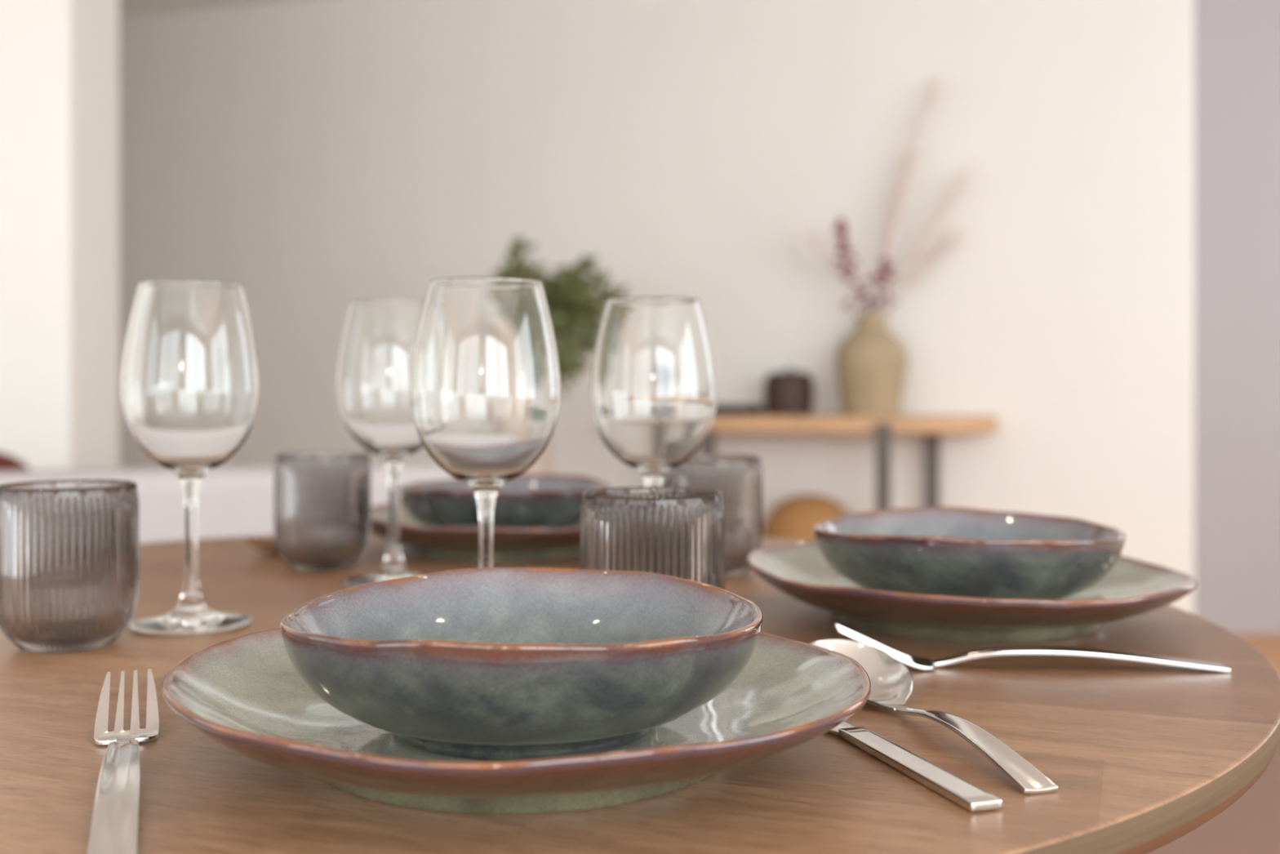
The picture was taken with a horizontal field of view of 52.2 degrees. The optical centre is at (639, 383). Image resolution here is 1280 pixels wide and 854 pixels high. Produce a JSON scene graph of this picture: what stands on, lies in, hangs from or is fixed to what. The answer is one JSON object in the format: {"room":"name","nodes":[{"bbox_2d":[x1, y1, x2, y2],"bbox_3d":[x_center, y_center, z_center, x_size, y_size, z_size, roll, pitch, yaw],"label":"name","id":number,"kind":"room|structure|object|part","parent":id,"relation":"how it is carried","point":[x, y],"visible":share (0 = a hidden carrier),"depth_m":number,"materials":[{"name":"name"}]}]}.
{"room":"dining room","nodes":[
{"label":"dining room","id":0,"kind":"room"},
{"bbox_2d":[0,0,119,470],"bbox_3d":[-2.284,-0.398,3.768,1.431,2.600,0.335,0,0,0],"label":"wall partition","id":1,"kind":"structure","parent":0,"point":[60,59],"depth_m":3.60,"materials":[{"name":"white paint"}]},
{"bbox_2d":[119,0,297,18],"bbox_3d":[-0.400,-1.748,2.600,7.600,0.100,10.800,0,0,0],"label":"ceiling","id":2,"kind":"structure","parent":0,"point":[127,8],"depth_m":5.86,"materials":[{"name":"paint"}]},
{"bbox_2d":[119,0,1194,613],"bbox_3d":[-1.010,-0.398,5.698,6.324,2.600,0.143,0,0,18],"label":"wall","id":3,"kind":"structure","parent":0,"point":[315,157],"depth_m":5.15,"materials":[{"name":"white paint"}]},
{"bbox_2d":[1194,0,1279,633],"bbox_3d":[2.640,-0.398,4.785,1.320,2.600,0.130,0,0,0],"label":"wall","id":4,"kind":"structure","parent":0,"point":[1237,42],"depth_m":4.72,"materials":[{"name":"beige paint"}]},
{"bbox_2d":[1234,633,1279,675],"bbox_3d":[-0.400,0.952,2.600,7.600,0.100,10.800,0,0,0],"label":"floor","id":5,"kind":"structure","parent":0,"point":[1268,644],"depth_m":4.52,"materials":[{"name":"brown wood"}]},
{"bbox_2d":[491,235,629,474],"bbox_3d":[-0.280,0.186,4.568,0.435,1.432,0.452,0,0,-39],"label":"potted plant","id":6,"kind":"object","parent":5,"relation":"on","point":[572,303],"visible":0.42,"depth_m":4.50,"materials":[{"name":"green plant"}]},
{"bbox_3d":[-0.405,0.351,4.550,0.210,1.101,0.210,0,0,0],"label":"planter","id":7,"kind":"part","parent":6,"relation":"part of","materials":[{"name":"beige ceramic"}]},
{"bbox_3d":[-0.278,-0.240,4.579,0.336,0.508,0.384,0,0,-36],"label":"stem","id":8,"kind":"part","parent":6,"relation":"part of","materials":[{"name":"green plant"}]},
{"bbox_2d":[762,493,848,540],"bbox_3d":[0.626,0.656,4.825,0.364,0.495,0.364,0,0,0],"label":"wicker basket","id":9,"kind":"object","parent":5,"relation":"on","point":[794,517],"visible":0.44,"depth_m":4.71,"materials":[{"name":"orange wicker"}]},
{"bbox_2d":[661,413,997,510],"bbox_3d":[0.561,0.509,4.874,1.479,0.785,0.445,0,0,18],"label":"console table","id":10,"kind":"object","parent":5,"relation":"on","point":[931,425],"visible":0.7,"depth_m":4.64,"materials":[{"name":"brown wood"}]},
{"bbox_3d":[0.085,0.537,5.168,0.054,0.730,0.024,0,0,18],"label":"leg","id":11,"kind":"part","parent":10,"relation":"part of","materials":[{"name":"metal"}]},
{"bbox_3d":[0.251,0.537,4.842,0.054,0.730,0.024,0,0,18],"label":"leg","id":12,"kind":"part","parent":10,"relation":"part of","materials":[{"name":"metal"}]},
{"bbox_2d":[715,404,764,415],"bbox_3d":[0.344,0.098,4.959,0.220,0.038,0.180,0,0,18],"label":"book","id":13,"kind":"object","parent":10,"relation":"on","point":[721,409],"visible":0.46,"depth_m":4.87,"materials":[{"name":"paper"}]},
{"bbox_2d":[764,365,813,415],"bbox_3d":[0.560,0.025,4.911,0.186,0.186,0.186,0,0,0],"label":"lidded jar","id":14,"kind":"object","parent":10,"relation":"on","point":[788,393],"visible":0.97,"depth_m":4.83,"materials":[{"name":"brown ceramic"}]},
{"bbox_2d":[835,314,907,416],"bbox_3d":[0.852,-0.069,4.817,0.263,0.373,0.263,0,0,0],"label":"vase","id":15,"kind":"object","parent":10,"relation":"on","point":[871,362],"visible":1,"depth_m":4.72,"materials":[{"name":"beige ceramic"}]},
{"bbox_2d":[790,211,862,314],"bbox_3d":[0.688,-0.429,4.815,0.305,0.415,0.060,0,0,6],"label":"dried grass","id":16,"kind":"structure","parent":15,"relation":"in","point":[810,235],"depth_m":4.81,"materials":[{"name":"beige plant"}]},
{"bbox_2d":[833,217,897,314],"bbox_3d":[0.823,-0.417,4.808,0.232,0.390,0.106,0,0,-11],"label":"branch","id":17,"kind":"object","parent":15,"relation":"in","point":[840,224],"visible":1,"depth_m":4.79,"materials":[{"name":"purple plant"}]},
{"bbox_2d":[869,255,897,314],"bbox_3d":[0.894,-0.345,4.793,0.097,0.246,0.090,0,0,0],"label":"branch","id":18,"kind":"object","parent":15,"relation":"in","point":[885,262],"visible":0.99,"depth_m":4.78,"materials":[{"name":"purple plant"}]},
{"bbox_2d":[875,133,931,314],"bbox_3d":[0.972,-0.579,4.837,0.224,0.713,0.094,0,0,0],"label":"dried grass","id":19,"kind":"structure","parent":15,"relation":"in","point":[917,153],"depth_m":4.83,"materials":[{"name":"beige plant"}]},
{"bbox_2d":[875,64,955,314],"bbox_3d":[1.012,-0.698,4.797,0.294,0.950,0.104,0,0,0],"label":"dried grass","id":20,"kind":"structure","parent":15,"relation":"in","point":[928,105],"depth_m":4.80,"materials":[{"name":"beige plant"}]},
{"bbox_2d":[882,217,974,314],"bbox_3d":[1.058,-0.420,4.841,0.380,0.396,0.100,0,0,0],"label":"dried grass","id":21,"kind":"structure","parent":15,"relation":"in","point":[915,273],"depth_m":4.83,"materials":[{"name":"beige plant"}]},
{"bbox_2d":[881,152,988,314],"bbox_3d":[1.073,-0.533,4.782,0.402,0.622,0.103,0,0,0],"label":"dried grass","id":22,"kind":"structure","parent":15,"relation":"in","point":[907,266],"depth_m":4.79,"materials":[{"name":"beige plant"}]},
{"bbox_3d":[0.849,0.519,4.561,0.054,0.765,0.024,0,0,18],"label":"leg","id":23,"kind":"part","parent":10,"relation":"part of","materials":[{"name":"metal"}]},
{"bbox_3d":[1.084,0.537,4.848,0.054,0.730,0.024,0,0,18],"label":"leg","id":24,"kind":"part","parent":10,"relation":"part of","materials":[{"name":"metal"}]},
{"bbox_2d":[1146,744,1279,853],"bbox_3d":[-0.250,0.898,1.325,4.900,0.008,4.450,0,0,0],"label":"rug","id":25,"kind":"object","parent":5,"relation":"on","point":[1251,824],"visible":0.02,"depth_m":2.63,"materials":[{"name":"pink carpet"}]},
{"bbox_2d":[0,461,454,542],"bbox_3d":[-1.324,0.532,2.842,2.020,0.722,0.820,0,0,-21],"label":"sofa","id":26,"kind":"object","parent":25,"relation":"on","point":[238,500],"visible":0.02,"depth_m":2.59,"materials":[{"name":"white fabric"}]},
{"bbox_2d":[0,452,31,471],"bbox_3d":[-1.427,0.297,2.664,0.380,0.330,0.140,0,0,-21],"label":"throw cushion","id":27,"kind":"object","parent":26,"relation":"on","point":[7,462],"visible":0.19,"depth_m":2.69,"materials":[{"name":"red fabric"}]},
{"bbox_2d":[0,533,1279,853],"bbox_3d":[-0.145,0.522,0.862,1.024,0.741,1.024,0,0,0],"label":"dining table","id":28,"kind":"object","parent":25,"relation":"on","point":[1140,756],"visible":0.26,"depth_m":0.53,"materials":[{"name":"brown wood"}]},
{"bbox_2d":[0,479,139,653],"bbox_3d":[-0.333,0.105,0.760,0.078,0.094,0.078,0,0,0],"label":"tumbler","id":29,"kind":"object","parent":28,"relation":"on","point":[69,549],"visible":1,"depth_m":0.73,"materials":[{"name":"grey glass"}]},
{"bbox_2d":[87,668,159,853],"bbox_3d":[-0.199,0.141,0.501,0.026,0.021,0.205,0,0,-20],"label":"fork","id":30,"kind":"object","parent":28,"relation":"on","point":[115,820],"visible":1,"depth_m":0.48,"materials":[{"name":"silver metal"}]},
{"bbox_3d":[-0.190,0.146,0.477,0.015,0.010,0.154,0,0,-20],"label":"handle","id":31,"kind":"part","parent":30,"relation":"part of","materials":[{"name":"silver metal"}]},
{"bbox_2d":[120,279,260,635],"bbox_3d":[-0.281,0.044,0.820,0.083,0.215,0.083,0,0,0],"label":"wine glass","id":32,"kind":"object","parent":28,"relation":"on","point":[190,387],"visible":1,"depth_m":0.79,"materials":[{"name":"clear glass"}]},
{"bbox_2d":[120,279,260,485],"bbox_3d":[-0.281,0.000,0.820,0.083,0.126,0.083,0,0,0],"label":"bowl","id":33,"kind":"object","parent":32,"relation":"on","point":[190,387],"depth_m":0.79,"materials":[{"name":"clear glass"}]},
{"bbox_3d":[-0.281,0.096,0.820,0.011,0.065,0.011,0,0,0],"label":"stem","id":34,"kind":"part","parent":32,"relation":"part of","materials":[{"name":"clear glass"}]},
{"bbox_2d":[242,536,279,554],"bbox_3d":[-0.312,0.142,1.226,0.047,0.020,0.199,0,0,12],"label":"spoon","id":35,"kind":"object","parent":28,"relation":"on","point":[267,545],"visible":0.38,"depth_m":1.14,"materials":[{"name":"silver metal"}]},
{"bbox_2d":[274,452,371,571],"bbox_3d":[-0.263,0.105,1.082,0.078,0.094,0.078,0,0,40],"label":"tumbler","id":36,"kind":"object","parent":28,"relation":"on","point":[322,500],"visible":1,"depth_m":1.05,"materials":[{"name":"grey glass"}]},
{"bbox_2d":[336,298,428,586],"bbox_3d":[-0.188,0.044,0.995,0.086,0.215,0.086,0,0,0],"label":"wine glass","id":37,"kind":"object","parent":28,"relation":"on","point":[377,346],"visible":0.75,"depth_m":0.96,"materials":[{"name":"clear glass"}]},
{"bbox_2d":[336,298,425,467],"bbox_3d":[-0.188,0.000,0.995,0.086,0.126,0.086,0,0,0],"label":"bowl","id":38,"kind":"object","parent":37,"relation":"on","point":[378,342],"depth_m":0.96,"materials":[{"name":"clear glass"}]},
{"bbox_3d":[-0.188,0.096,0.995,0.012,0.065,0.012,0,0,0],"label":"stem","id":39,"kind":"part","parent":37,"relation":"part of","materials":[{"name":"clear glass"}]},
{"bbox_2d":[370,501,579,561],"bbox_3d":[-0.125,0.133,1.206,0.281,0.038,0.284,0,0,6],"label":"dinner plate","id":40,"kind":"object","parent":28,"relation":"on","point":[449,543],"visible":0.48,"depth_m":1.09,"materials":[{"name":"ceramic"}]},
{"bbox_2d":[399,473,610,528],"bbox_3d":[-0.124,0.115,1.200,0.198,0.053,0.198,0,0,0],"label":"pasta bowl","id":41,"kind":"object","parent":40,"relation":"on","point":[529,500],"visible":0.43,"depth_m":1.13,"materials":[{"name":"ceramic"}]},
{"bbox_2d":[409,276,560,568],"bbox_3d":[-0.088,0.046,0.747,0.086,0.210,0.086,0,0,21],"label":"wine glass","id":42,"kind":"object","parent":28,"relation":"on","point":[485,396],"visible":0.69,"depth_m":0.71,"materials":[{"name":"clear glass"}]},
{"bbox_3d":[-0.088,0.097,0.747,0.012,0.064,0.012,0,0,0],"label":"stem","id":43,"kind":"part","parent":42,"relation":"part of","materials":[{"name":"clear glass"}]},
{"bbox_2d":[161,627,871,813],"bbox_3d":[-0.048,0.133,0.546,0.284,0.038,0.280,0,0,25],"label":"dinner plate","id":44,"kind":"object","parent":28,"relation":"on","point":[245,693],"visible":0.61,"depth_m":0.50,"materials":[{"name":"ceramic"}]},
{"bbox_2d":[280,567,762,760],"bbox_3d":[-0.048,0.115,0.543,0.195,0.053,0.195,0,0,0],"label":"pasta bowl","id":45,"kind":"object","parent":44,"relation":"on","point":[512,664],"visible":1,"depth_m":0.48,"materials":[{"name":"ceramic"}]},
{"bbox_2d":[579,486,724,589],"bbox_3d":[0.007,0.105,0.706,0.078,0.094,0.078,0,0,18],"label":"tumbler","id":46,"kind":"object","parent":28,"relation":"on","point":[677,531],"visible":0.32,"depth_m":0.68,"materials":[{"name":"grey glass"}]},
{"bbox_2d":[590,296,717,486],"bbox_3d":[0.009,0.048,0.878,0.086,0.208,0.086,0,0,21],"label":"wine glass","id":47,"kind":"object","parent":28,"relation":"on","point":[654,389],"visible":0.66,"depth_m":0.85,"materials":[{"name":"clear glass"}]},
{"bbox_3d":[0.009,0.098,0.878,0.012,0.063,0.012,0,0,0],"label":"stem","id":48,"kind":"part","parent":47,"relation":"part of","materials":[{"name":"clear glass"}]},
{"bbox_2d":[665,453,762,577],"bbox_3d":[0.059,0.105,1.045,0.078,0.094,0.078,0,0,-15],"label":"tumbler","id":49,"kind":"object","parent":28,"relation":"on","point":[739,477],"visible":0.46,"depth_m":1.01,"materials":[{"name":"grey glass"}]},
{"bbox_2d":[827,720,1001,811],"bbox_3d":[0.089,0.150,0.565,0.016,0.003,0.215,0,0,-18],"label":"table knife","id":50,"kind":"object","parent":28,"relation":"on","point":[969,796],"visible":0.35,"depth_m":0.50,"materials":[{"name":"silver metal"}]},
{"bbox_3d":[0.072,0.150,0.615,0.015,0.002,0.111,0,0,-18],"label":"blade","id":51,"kind":"part","parent":50,"relation":"part of","materials":[{"name":"silver metal"}]},
{"bbox_2d":[810,639,1057,794],"bbox_3d":[0.123,0.142,0.580,0.047,0.020,0.199,0,0,-15],"label":"spoon","id":52,"kind":"object","parent":28,"relation":"on","point":[891,681],"visible":0.79,"depth_m":0.58,"materials":[{"name":"silver metal"}]},
{"bbox_2d":[810,639,913,711],"bbox_3d":[0.108,0.142,0.636,0.047,0.020,0.083,0,0,-15],"label":"spoon bowl","id":53,"kind":"object","parent":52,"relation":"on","point":[891,682],"depth_m":0.65,"materials":[{"name":"silver metal"}]},
{"bbox_3d":[0.134,0.146,0.540,0.014,0.011,0.116,0,0,-15],"label":"handle","id":54,"kind":"part","parent":52,"relation":"part of","materials":[{"name":"silver metal"}]},
{"bbox_2d":[746,539,1197,643],"bbox_3d":[0.211,0.133,0.851,0.280,0.038,0.284,0,0,-4],"label":"dinner plate","id":55,"kind":"object","parent":28,"relation":"on","point":[1134,587],"visible":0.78,"depth_m":0.77,"materials":[{"name":"ceramic"}]},
{"bbox_2d":[813,506,1125,599],"bbox_3d":[0.211,0.115,0.849,0.195,0.053,0.195,0,0,7],"label":"pasta bowl","id":56,"kind":"object","parent":55,"relation":"on","point":[944,550],"visible":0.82,"depth_m":0.78,"materials":[{"name":"ceramic"}]},
{"bbox_2d":[834,623,1231,672],"bbox_3d":[0.208,0.141,0.699,0.205,0.021,0.026,0,0,3],"label":"fork","id":57,"kind":"object","parent":28,"relation":"on","point":[921,663],"visible":0.95,"depth_m":0.69,"materials":[{"name":"silver metal"}]},
{"bbox_3d":[0.233,0.146,0.697,0.154,0.010,0.015,0,0,3],"label":"handle","id":58,"kind":"part","parent":57,"relation":"part of","materials":[{"name":"silver metal"}]}
]}

